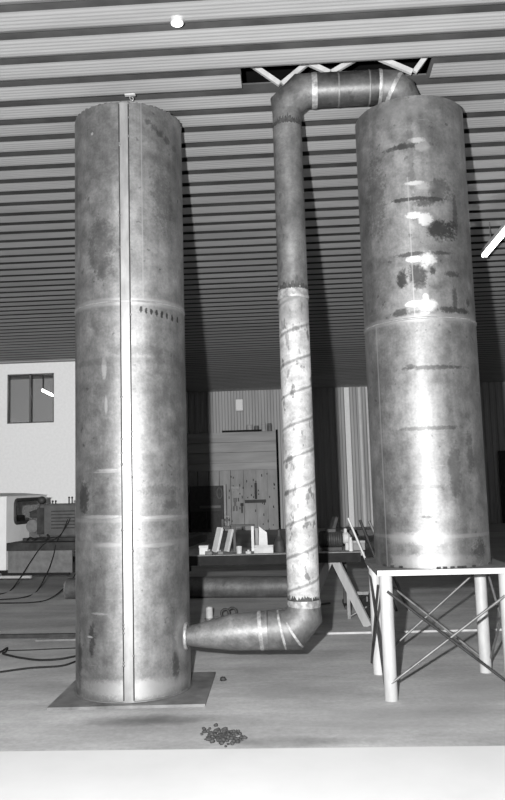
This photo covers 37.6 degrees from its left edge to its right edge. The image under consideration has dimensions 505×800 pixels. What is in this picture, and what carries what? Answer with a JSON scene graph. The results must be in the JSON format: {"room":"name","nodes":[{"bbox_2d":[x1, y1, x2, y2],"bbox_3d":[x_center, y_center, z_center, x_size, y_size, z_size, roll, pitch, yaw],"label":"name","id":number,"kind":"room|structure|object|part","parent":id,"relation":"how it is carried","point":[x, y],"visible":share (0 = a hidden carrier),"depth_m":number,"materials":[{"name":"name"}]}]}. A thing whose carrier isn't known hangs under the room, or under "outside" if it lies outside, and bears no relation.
{"room":"metal workshop","nodes":[
{"label":"metal workshop","id":0,"kind":"room"},
{"bbox_2d":[41,388,52,396],"bbox_3d":[-6.246,-0.826,22.837,0.469,1.567,0.163,-2,-6,3],"label":"lamp","id":1,"kind":"object","parent":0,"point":[43,389],"visible":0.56,"depth_m":22.71,"materials":[{"name":"white"}]},
{"bbox_2d":[0,359,188,551],"bbox_3d":[-7.719,1.743,25.450,10.000,6.200,8.100,-2,-6,3],"label":"wall","id":2,"kind":"structure","parent":0,"point":[36,458],"depth_m":21.34,"materials":[{"name":"white paint"}]},
{"bbox_2d":[7,373,53,423],"bbox_3d":[-6.430,-0.045,21.542,1.375,1.440,0.060,-2,-6,3],"label":"window","id":3,"kind":"structure","parent":2,"relation":"in","point":[30,375],"depth_m":21.53,"materials":[{"name":"grey metal"}]},
{"bbox_2d":[9,375,52,422],"bbox_3d":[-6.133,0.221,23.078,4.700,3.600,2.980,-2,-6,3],"label":"window pane","id":4,"kind":"object","parent":3,"relation":"attached to","point":[42,403],"depth_m":24.57,"materials":[{"name":"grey glass"}]},
{"bbox_2d":[187,429,280,531],"bbox_3d":[-0.750,3.350,28.694,3.590,4.345,0.280,-2,-6,3],"label":"wall","id":5,"kind":"structure","parent":0,"point":[206,468],"depth_m":28.69,"materials":[{"name":"grey wood"}]},
{"bbox_3d":[-0.811,2.592,28.797,3.510,0.270,0.250,-2,-6,3],"label":"rail","id":6,"kind":"part","parent":5,"relation":"part of","materials":[{"name":"grey wood"}]},
{"bbox_2d":[231,486,239,493],"bbox_3d":[-0.662,3.475,28.574,0.326,0.295,0.080,-2,-6,3],"label":"plate","id":7,"kind":"object","parent":5,"relation":"hanging from","point":[233,488],"visible":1,"depth_m":28.54,"materials":[{"name":"grey metal"}]},
{"bbox_2d":[233,498,237,510],"bbox_3d":[-0.668,4.016,28.514,0.168,0.499,0.080,-2,-6,3],"label":"pliers","id":8,"kind":"object","parent":5,"relation":"hanging from","point":[234,499],"visible":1,"depth_m":28.48,"materials":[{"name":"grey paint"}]},
{"bbox_2d":[246,425,252,429],"bbox_3d":[-0.114,1.107,28.942,0.274,0.271,0.274,-2,-6,3],"label":"tin can","id":9,"kind":"object","parent":5,"relation":"on","point":[248,427],"visible":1,"depth_m":28.83,"materials":[{"name":"grey metal"}]},
{"bbox_2d":[245,499,265,502],"bbox_3d":[0.113,3.884,28.453,0.804,0.117,0.150,-2,-6,3],"label":"wall shelf","id":10,"kind":"object","parent":5,"relation":"attached to","point":[263,500],"visible":1,"depth_m":28.38,"materials":[{"name":"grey wood"}]},
{"bbox_2d":[254,483,256,498],"bbox_3d":[0.128,3.499,28.530,0.086,0.614,0.080,-2,-6,3],"label":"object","id":11,"kind":"object","parent":5,"relation":"hanging from","point":[255,484],"visible":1,"depth_m":28.49,"materials":[{"name":"metal"}]},
{"bbox_2d":[261,423,265,430],"bbox_3d":[0.430,1.058,28.907,0.195,0.329,0.195,-2,-6,3],"label":"tin can","id":12,"kind":"object","parent":5,"relation":"on","point":[263,425],"visible":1,"depth_m":28.83,"materials":[{"name":"grey metal"}]},
{"bbox_2d":[267,423,271,430],"bbox_3d":[0.664,1.060,28.895,0.195,0.310,0.195,-2,-6,3],"label":"tin can","id":13,"kind":"object","parent":5,"relation":"on","point":[269,425],"visible":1,"depth_m":28.82,"materials":[{"name":"grey paint"}]},
{"bbox_3d":[0.995,3.053,28.645,0.080,3.824,0.260,-2,-6,3],"label":"post","id":14,"kind":"part","parent":5,"relation":"part of","materials":[{"name":"grey metal"}]},
{"bbox_2d":[0,0,504,392],"bbox_3d":[0.075,-2.204,13.390,27.000,0.046,32.098,-2,-6,3],"label":"ceiling","id":15,"kind":"structure","parent":0,"point":[204,10],"depth_m":8.23,"materials":[{"name":"grey metal"}]},
{"bbox_2d":[124,93,135,100],"bbox_3d":[-1.143,-2.821,6.925,0.100,0.068,0.040,-2,-6,3],"label":"ceiling hook","id":16,"kind":"object","parent":15,"relation":"attached to","point":[129,95],"visible":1,"depth_m":6.92,"materials":[{"name":"white paint"}]},
{"bbox_3d":[-1.144,-2.849,6.928,0.100,0.012,0.040,-2,-6,3],"label":"plate","id":17,"kind":"part","parent":16,"relation":"part of","materials":[{"name":"white paint"}]},
{"bbox_2d":[170,15,183,26],"bbox_3d":[-0.597,-2.988,5.872,0.104,0.050,0.104,-2,-6,3],"label":"ceiling light","id":18,"kind":"object","parent":15,"relation":"attached to","point":[176,21],"visible":1,"depth_m":5.84,"materials":[{"name":"white paint"}]},
{"bbox_2d":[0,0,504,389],"bbox_3d":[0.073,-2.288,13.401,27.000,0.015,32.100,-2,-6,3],"label":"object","id":19,"kind":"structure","parent":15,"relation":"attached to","point":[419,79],"depth_m":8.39,"materials":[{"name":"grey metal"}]},
{"bbox_2d":[252,65,307,86],"bbox_3d":[0.264,-3.327,7.028,1.818,0.741,0.035,-2,-6,3],"label":"hanger","id":20,"kind":"object","parent":15,"relation":"attached to","point":[299,69],"visible":0.32,"depth_m":6.98,"materials":[{"name":"white metal"}]},
{"bbox_3d":[-0.191,-3.311,7.050,0.908,0.740,0.035,-2,-6,3],"label":"arm","id":21,"kind":"part","parent":20,"relation":"part of"},
{"bbox_3d":[0.713,-3.342,7.006,0.918,0.741,0.035,-2,-6,3],"label":"arm","id":22,"kind":"part","parent":20,"relation":"part of"},
{"bbox_2d":[306,62,354,71],"bbox_3d":[0.721,-3.364,6.887,2.522,0.729,0.035,-2,-6,3],"label":"hanger","id":23,"kind":"object","parent":15,"relation":"attached to","point":[318,67],"visible":0.17,"depth_m":6.84,"materials":[{"name":"white metal"}]},
{"bbox_3d":[0.087,-3.342,6.918,1.252,0.729,0.035,-2,-6,3],"label":"arm","id":24,"kind":"part","parent":23,"relation":"part of"},
{"bbox_3d":[1.345,-3.385,6.857,1.272,0.729,0.035,-2,-6,3],"label":"arm","id":25,"kind":"part","parent":23,"relation":"part of"},
{"bbox_2d":[241,58,430,82],"bbox_3d":[0.052,-3.005,13.482,27.000,0.100,32.100,-2,-6,3],"label":"trim","id":26,"kind":"structure","parent":15,"relation":"attached to","point":[249,75],"depth_m":8.05,"materials":[{"name":"metal"}]},
{"bbox_2d":[377,58,427,74],"bbox_3d":[0.782,-3.333,6.800,1.648,0.813,0.035,-2,-6,3],"label":"hanger","id":27,"kind":"object","parent":15,"relation":"attached to","point":[391,63],"visible":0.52,"depth_m":6.72,"materials":[{"name":"white metal"}]},
{"bbox_3d":[0.703,-3.330,6.804,1.491,0.813,0.035,-2,-6,3],"label":"arm","id":28,"kind":"part","parent":27,"relation":"part of"},
{"bbox_3d":[1.530,-3.058,6.730,0.166,0.197,0.035,-2,-6,3],"label":"arm","id":29,"kind":"part","parent":27,"relation":"part of"},
{"bbox_2d":[481,222,504,257],"bbox_3d":[3.383,-2.455,9.891,0.090,0.410,2.400,-2,-6,3],"label":"lamp","id":30,"kind":"object","parent":15,"relation":"hanging from","point":[497,237],"visible":1,"depth_m":10.47,"materials":[{"name":"white paint"}]},
{"bbox_2d":[0,523,504,750],"bbox_3d":[0.444,3.754,16.812,27.000,0.200,23.950,-2,-6,3],"label":"floor","id":31,"kind":"structure","parent":0,"point":[326,693],"depth_m":6.58,"materials":[{"name":"concrete"}]},
{"bbox_2d":[0,575,74,603],"bbox_3d":[-3.415,2.844,12.068,1.802,0.767,0.663,4,-9,-41],"label":"cable","id":32,"kind":"object","parent":31,"relation":"on","point":[74,575],"visible":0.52,"depth_m":11.59,"materials":[{"name":"black rubber"}]},
{"bbox_2d":[0,633,75,638],"bbox_3d":[-2.380,2.809,8.844,2.601,0.045,0.060,-2,-6,4],"label":"bar","id":33,"kind":"object","parent":31,"relation":"on","point":[33,635],"visible":0.44,"depth_m":8.83,"materials":[{"name":"metal"}]},
{"bbox_2d":[0,647,75,660],"bbox_3d":[-2.291,2.712,7.909,1.143,0.022,0.462,-4,-7,18],"label":"hose","id":34,"kind":"object","parent":31,"relation":"on","point":[5,650],"visible":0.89,"depth_m":7.72,"materials":[{"name":"black rubber"}]},
{"bbox_2d":[0,660,75,672],"bbox_3d":[-2.071,2.646,7.375,1.097,0.020,0.236,3,-8,-37],"label":"hose","id":35,"kind":"object","parent":31,"relation":"on","point":[54,666],"visible":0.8,"depth_m":7.33,"materials":[{"name":"black rubber"}]},
{"bbox_2d":[8,647,75,650],"bbox_3d":[-2.321,2.748,8.175,0.743,0.012,0.028,-1,-6,-2],"label":"hose","id":36,"kind":"object","parent":31,"relation":"on","point":[74,647],"visible":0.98,"depth_m":8.17,"materials":[{"name":"black rubber"}]},
{"bbox_2d":[35,638,75,640],"bbox_3d":[-2.241,2.796,8.659,0.578,0.020,0.050,-2,-6,2],"label":"bar","id":37,"kind":"object","parent":31,"relation":"on","point":[51,639],"visible":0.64,"depth_m":8.64,"materials":[{"name":"grey paint"}]},
{"bbox_2d":[0,493,207,578],"bbox_3d":[-3.964,2.597,13.986,6.000,1.712,1.730,-3,-7,10],"label":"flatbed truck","id":38,"kind":"object","parent":31,"relation":"on","point":[16,554],"visible":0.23,"depth_m":13.18,"materials":[{"name":"metal"}]},
{"bbox_3d":[-4.987,2.643,14.167,0.720,0.820,1.380,-3,-7,10],"label":"seat","id":39,"kind":"part","parent":38,"relation":"part of","materials":[{"name":"metal"}]},
{"bbox_2d":[23,496,74,541],"bbox_3d":[-3.583,2.173,13.685,1.150,0.805,0.700,-3,-7,10],"label":"machine","id":40,"kind":"object","parent":38,"relation":"on","point":[48,521],"visible":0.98,"depth_m":13.46,"materials":[{"name":"paint"}]},
{"bbox_2d":[0,519,67,599],"bbox_3d":[-3.726,2.651,12.632,0.454,1.330,1.755,-6,-8,36],"label":"cable","id":41,"kind":"object","parent":40,"relation":"hanging from","point":[67,519],"visible":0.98,"depth_m":12.80,"materials":[{"name":"black rubber"}]},
{"bbox_2d":[0,518,70,594],"bbox_3d":[-4.011,2.704,13.037,1.681,1.328,0.521,2,-7,-27],"label":"cable","id":42,"kind":"object","parent":40,"relation":"hanging from","point":[70,518],"visible":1,"depth_m":12.97,"materials":[{"name":"black rubber"}]},
{"bbox_3d":[-3.853,2.201,13.484,0.135,0.480,0.019,-3,-7,10],"label":"control panel","id":43,"kind":"part","parent":40,"relation":"part of","materials":[{"name":"metal"}]},
{"bbox_2d":[47,101,215,710],"bbox_3d":[-1.064,-0.037,6.730,1.286,5.149,1.100,-2,-6,3],"label":"cylindrical tank","id":44,"kind":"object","parent":31,"relation":"on","point":[132,587],"depth_m":6.34,"materials":[{"name":"grey metal"}]},
{"bbox_3d":[-0.992,2.506,6.422,1.285,0.022,1.060,-2,-6,3],"label":"plate","id":45,"kind":"part","parent":44,"relation":"part of","materials":[{"name":"metal"}]},
{"bbox_2d":[183,68,418,650],"bbox_3d":[0.477,-0.446,6.574,2.265,5.150,0.342,-2,-6,3],"label":"pipe","id":46,"kind":"object","parent":44,"relation":"attached to","point":[290,628],"visible":0.96,"depth_m":6.45,"materials":[{"name":"grey metal"}]},
{"bbox_2d":[63,576,287,598],"bbox_3d":[-1.089,2.953,11.692,3.826,0.338,0.338,-3,-7,8],"label":"pipe","id":47,"kind":"object","parent":31,"relation":"on","point":[211,586],"visible":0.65,"depth_m":11.46,"materials":[{"name":"grey metal"}]},
{"bbox_2d":[190,484,226,531],"bbox_3d":[-1.677,4.128,28.313,1.378,1.765,0.460,-2,-6,3],"label":"tall cabinet","id":48,"kind":"object","parent":31,"relation":"on","point":[207,511],"visible":0.96,"depth_m":28.14,"materials":[{"name":"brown wood"}]},
{"bbox_3d":[-2.039,4.564,28.102,0.572,0.672,0.020,-2,-6,3],"label":"door","id":49,"kind":"part","parent":48,"relation":"part of","materials":[{"name":"metal"}]},
{"bbox_3d":[-1.430,4.543,28.072,0.571,0.672,0.020,-2,-6,3],"label":"door","id":50,"kind":"part","parent":48,"relation":"part of","materials":[{"name":"metal"}]},
{"bbox_2d":[216,487,222,498],"bbox_3d":[-1.252,3.528,28.151,0.256,0.459,0.048,-2,-6,3],"label":"ring","id":51,"kind":"object","parent":48,"relation":"hanging from","point":[218,487],"visible":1,"depth_m":28.13,"materials":[{"name":"grey paint"}]},
{"bbox_3d":[-1.035,3.951,28.319,0.084,1.448,0.380,-2,-6,3],"label":"edge post","id":52,"kind":"part","parent":48,"relation":"part of","materials":[{"name":"grey metal"}]},
{"bbox_2d":[205,607,213,620],"bbox_3d":[-0.562,2.787,9.666,0.112,0.170,0.112,-2,-6,3],"label":"pipe stub","id":53,"kind":"object","parent":31,"relation":"on","point":[209,610],"visible":0.87,"depth_m":9.63,"materials":[{"name":"grey metal"}]},
{"bbox_2d":[200,723,247,746],"bbox_3d":[-0.222,2.348,5.208,0.413,0.032,0.302,-7,-9,41],"label":"heap","id":54,"kind":"object","parent":31,"relation":"on","point":[225,735],"visible":1,"depth_m":5.17,"materials":[{"name":"grey gravel"}]},
{"bbox_2d":[220,608,229,616],"bbox_3d":[-0.359,2.810,9.769,0.136,0.136,0.048,-2,-6,3],"label":"ring","id":55,"kind":"object","parent":31,"relation":"on","point":[223,609],"visible":0.66,"depth_m":9.77,"materials":[{"name":"metal"}]},
{"bbox_2d":[213,602,330,618],"bbox_3d":[0.248,2.896,10.204,2.005,0.028,0.027,2,-7,-30],"label":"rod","id":56,"kind":"object","parent":31,"relation":"on","point":[326,602],"visible":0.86,"depth_m":10.28,"materials":[{"name":"grey metal"}]},
{"bbox_2d":[319,562,370,626],"bbox_3d":[1.010,2.388,9.409,0.900,0.862,0.830,-2,-6,3],"label":"trestle","id":57,"kind":"object","parent":31,"relation":"on","point":[324,568],"visible":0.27,"depth_m":9.13,"materials":[{"name":"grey wood"}]},
{"bbox_2d":[189,546,364,565],"bbox_3d":[-0.105,2.024,9.618,3.020,0.120,0.910,-2,-6,3],"label":"workbench","id":58,"kind":"object","parent":57,"relation":"on","point":[231,557],"visible":0.36,"depth_m":9.17,"materials":[{"name":"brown wood"}]},
{"bbox_2d":[199,545,208,554],"bbox_3d":[-0.614,1.896,9.397,0.116,0.112,0.116,-2,-6,3],"label":"carton","id":59,"kind":"object","parent":58,"relation":"on","point":[202,548],"visible":0.92,"depth_m":9.35,"materials":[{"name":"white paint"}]},
{"bbox_2d":[205,549,212,554],"bbox_3d":[-0.546,1.909,9.327,0.090,0.066,0.060,-4,-7,17],"label":"scrap","id":60,"kind":"object","parent":58,"relation":"on","point":[208,552],"visible":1,"depth_m":9.30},
{"bbox_2d":[212,527,222,552],"bbox_3d":[-0.447,1.795,9.526,0.120,0.316,0.120,3,-8,-37],"label":"board","id":61,"kind":"object","parent":58,"relation":"on","point":[219,531],"visible":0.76,"depth_m":9.51,"materials":[{"name":"white paint"}]},
{"bbox_2d":[221,515,230,528],"bbox_3d":[-0.337,1.575,9.555,0.130,0.171,0.060,-2,-6,3],"label":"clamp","id":62,"kind":"object","parent":61,"relation":"attached to","point":[227,519],"visible":1,"depth_m":9.53,"materials":[{"name":"metal"}]},
{"bbox_2d":[224,529,233,551],"bbox_3d":[-0.304,1.812,9.577,0.115,0.286,0.085,4,-8,-40],"label":"board","id":63,"kind":"object","parent":58,"relation":"on","point":[230,531],"visible":0.98,"depth_m":9.56,"materials":[{"name":"white wood"}]},
{"bbox_2d":[236,546,241,553],"bbox_3d":[-0.169,1.891,9.370,0.076,0.090,0.075,-2,-6,3],"label":"tin can","id":64,"kind":"object","parent":58,"relation":"on","point":[238,548],"visible":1,"depth_m":9.34,"materials":[{"name":"white metal"}]},
{"bbox_2d":[230,524,254,551],"bbox_3d":[-0.129,1.797,9.680,0.320,0.345,0.060,-2,-6,3],"label":"wooden frame","id":65,"kind":"object","parent":58,"relation":"on","point":[234,526],"visible":0.88,"depth_m":9.66,"materials":[{"name":"white paint"}]},
{"bbox_3d":[-0.234,1.813,9.684,0.030,0.320,0.040,-2,-6,3],"label":"post","id":66,"kind":"part","parent":65,"relation":"part of","materials":[{"name":"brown wood"}]},
{"bbox_3d":[0.003,1.805,9.672,0.035,0.320,0.040,-2,-6,3],"label":"post","id":67,"kind":"part","parent":65,"relation":"part of","materials":[{"name":"white paint"}]},
{"bbox_2d":[255,526,267,544],"bbox_3d":[0.119,1.796,9.617,0.160,0.320,0.100,-2,-6,3],"label":"carton","id":68,"kind":"object","parent":58,"relation":"on","point":[261,538],"visible":0.64,"depth_m":9.57,"materials":[{"name":"white cardboard"}]},
{"bbox_2d":[254,545,273,552],"bbox_3d":[0.143,1.883,9.374,0.240,0.090,0.120,-2,-6,3],"label":"carton","id":69,"kind":"object","parent":58,"relation":"on","point":[257,548],"visible":1,"depth_m":9.31,"materials":[{"name":"white cardboard"}]},
{"bbox_2d":[273,529,284,552],"bbox_3d":[0.338,1.780,9.406,0.150,0.290,0.150,-2,-6,3],"label":"bottle","id":70,"kind":"object","parent":58,"relation":"on","point":[279,546],"visible":1,"depth_m":9.35,"materials":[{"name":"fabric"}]},
{"bbox_2d":[318,528,349,550],"bbox_3d":[1.044,1.774,9.440,0.400,0.270,0.224,-2,-6,3],"label":"motor","id":71,"kind":"object","parent":58,"relation":"on","point":[331,539],"visible":0.94,"depth_m":9.36,"materials":[{"name":"metal"}]},
{"bbox_3d":[0.994,1.771,9.443,0.300,0.224,0.224,-2,-6,3],"label":"motor","id":72,"kind":"part","parent":71,"relation":"part of","materials":[{"name":"metal"}]},
{"bbox_2d":[329,516,338,528],"bbox_3d":[1.051,1.746,9.856,0.166,0.394,0.190,-1,-7,-7],"label":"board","id":73,"kind":"object","parent":58,"relation":"on","point":[334,520],"visible":0.43,"depth_m":9.79,"materials":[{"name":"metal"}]},
{"bbox_2d":[348,537,352,550],"bbox_3d":[1.226,1.800,9.266,0.056,0.170,0.056,-2,-6,3],"label":"spray can","id":74,"kind":"object","parent":58,"relation":"on","point":[350,542],"visible":1,"depth_m":9.24,"materials":[{"name":"white paint"}]},
{"bbox_2d":[352,539,364,549],"bbox_3d":[1.342,1.839,9.417,0.170,0.120,0.150,-2,-6,3],"label":"carton","id":75,"kind":"object","parent":58,"relation":"on","point":[362,542],"visible":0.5,"depth_m":9.35,"materials":[{"name":"grey cardboard"}]},
{"bbox_3d":[1.340,1.794,9.422,0.170,0.030,0.150,-2,-6,3],"label":"lid","id":76,"kind":"part","parent":75,"relation":"part of","materials":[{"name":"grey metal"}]},
{"bbox_3d":[0.778,2.374,9.135,0.465,0.841,0.260,-2,-6,3],"label":"leg","id":77,"kind":"part","parent":57,"relation":"part of","materials":[{"name":"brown wood"}]},
{"bbox_2d":[340,529,372,609],"bbox_3d":[1.565,2.377,10.534,0.600,1.060,0.600,-2,-6,3],"label":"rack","id":78,"kind":"object","parent":31,"relation":"on","point":[369,531],"visible":0.29,"depth_m":10.53,"materials":[{"name":"metal"}]},
{"bbox_3d":[1.305,2.423,10.523,0.060,0.980,0.060,-2,-6,3],"label":"post","id":79,"kind":"part","parent":78,"relation":"part of","materials":[{"name":"metal"}]},
{"bbox_3d":[1.550,1.888,10.570,0.600,0.080,0.060,-2,-6,3],"label":"rail","id":80,"kind":"part","parent":78,"relation":"part of","materials":[{"name":"metal"}]},
{"bbox_2d":[346,591,370,618],"bbox_3d":[1.431,2.630,9.537,0.432,0.340,0.156,-3,-7,13],"label":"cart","id":81,"kind":"object","parent":31,"relation":"on","point":[364,598],"visible":0.48,"depth_m":9.51,"materials":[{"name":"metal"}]},
{"bbox_2d":[347,518,395,627],"bbox_3d":[1.438,2.087,9.010,0.537,1.309,0.028,-4,-7,21],"label":"rod","id":82,"kind":"object","parent":31,"relation":"on","point":[348,519],"visible":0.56,"depth_m":9.10,"materials":[{"name":"white paint"}]},
{"bbox_2d":[359,520,397,610],"bbox_3d":[1.721,2.259,10.187,0.542,1.221,0.038,-7,-8,39],"label":"rod","id":83,"kind":"object","parent":31,"relation":"on","point":[360,521],"visible":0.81,"depth_m":10.28,"materials":[{"name":"metal"}]},
{"bbox_2d":[368,521,409,610],"bbox_3d":[1.868,2.263,10.178,0.579,1.205,0.039,-6,-8,36],"label":"rod","id":84,"kind":"object","parent":31,"relation":"on","point":[369,522],"visible":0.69,"depth_m":10.07,"materials":[{"name":"grey metal"}]},
{"bbox_2d":[313,628,501,634],"bbox_3d":[2.284,2.653,8.541,3.251,0.022,0.035,-2,-6,2],"label":"floor strip","id":85,"kind":"object","parent":31,"relation":"on","point":[490,629],"visible":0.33,"depth_m":8.54,"materials":[{"name":"white paint"}]},
{"bbox_2d":[365,558,504,701],"bbox_3d":[1.599,1.922,6.396,1.110,1.030,1.032,-2,-6,3],"label":"stand","id":86,"kind":"object","parent":31,"relation":"on","point":[383,651],"visible":0.91,"depth_m":6.00,"materials":[{"name":"white paint"}]},
{"bbox_3d":[1.141,2.006,6.819,0.106,0.985,0.106,-2,-6,3],"label":"leg","id":87,"kind":"part","parent":86,"relation":"part of","materials":[{"name":"grey metal"}]},
{"bbox_3d":[1.098,1.914,5.996,0.106,0.985,0.106,-2,-6,3],"label":"leg","id":88,"kind":"part","parent":86,"relation":"part of","materials":[{"name":"grey metal"}]},
{"bbox_2d":[355,95,491,568],"bbox_3d":[1.507,-0.587,6.686,0.996,4.025,0.999,-2,-6,3],"label":"cylindrical tank","id":89,"kind":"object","parent":86,"relation":"on","point":[428,475],"depth_m":6.29,"materials":[{"name":"grey metal"}]},
{"bbox_3d":[1.585,1.434,6.457,1.110,0.044,1.020,-2,-6,3],"label":"plate","id":90,"kind":"part","parent":86,"relation":"part of","materials":[{"name":"grey metal"}]},
{"bbox_3d":[2.099,1.973,6.773,0.106,0.985,0.106,-2,-6,3],"label":"leg","id":91,"kind":"part","parent":86,"relation":"part of","materials":[{"name":"grey metal"}]},
{"bbox_3d":[2.056,1.881,5.949,0.106,0.985,0.106,-2,-6,3],"label":"leg","id":92,"kind":"part","parent":86,"relation":"part of","materials":[{"name":"grey metal"}]},
{"bbox_2d":[0,746,504,799],"bbox_3d":[-0.391,1.972,0.883,27.000,0.204,8.150,-2,-6,3],"label":"floor strip","id":93,"kind":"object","parent":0,"point":[442,772],"depth_m":4.50,"materials":[{"name":"concrete"}]},
{"bbox_2d":[187,379,504,528],"bbox_3d":[5.942,1.733,28.798,17.050,6.200,0.035,-2,-6,3],"label":"wall","id":94,"kind":"structure","parent":0,"point":[208,412],"depth_m":28.93,"materials":[{"name":"grey metal"}]},
{"bbox_2d":[236,399,242,410],"bbox_3d":[-0.503,0.220,29.056,0.280,0.439,0.470,-2,-6,3],"label":"wall box","id":95,"kind":"object","parent":94,"relation":"attached to","point":[239,402],"visible":1,"depth_m":28.82,"materials":[{"name":"white paint"}]},
{"bbox_2d":[344,387,354,526],"bbox_3d":[3.743,2.197,28.783,0.190,5.400,0.090,-2,-6,3],"label":"trim","id":96,"kind":"structure","parent":94,"relation":"attached to","point":[346,390],"depth_m":28.74,"materials":[{"name":"white paint"}]},
{"bbox_2d":[358,387,373,526],"bbox_3d":[4.524,2.175,28.785,0.650,5.400,0.030,-2,-6,3],"label":"trim","id":97,"kind":"structure","parent":94,"relation":"attached to","point":[359,399],"depth_m":28.78,"materials":[{"name":"grey metal"}]},
{"bbox_2d":[498,451,504,522],"bbox_3d":[10.045,3.300,28.335,1.120,2.750,0.100,-2,-6,3],"label":"door","id":98,"kind":"structure","parent":94,"relation":"in","point":[501,454],"depth_m":28.36,"materials":[{"name":"metal"}]}
]}

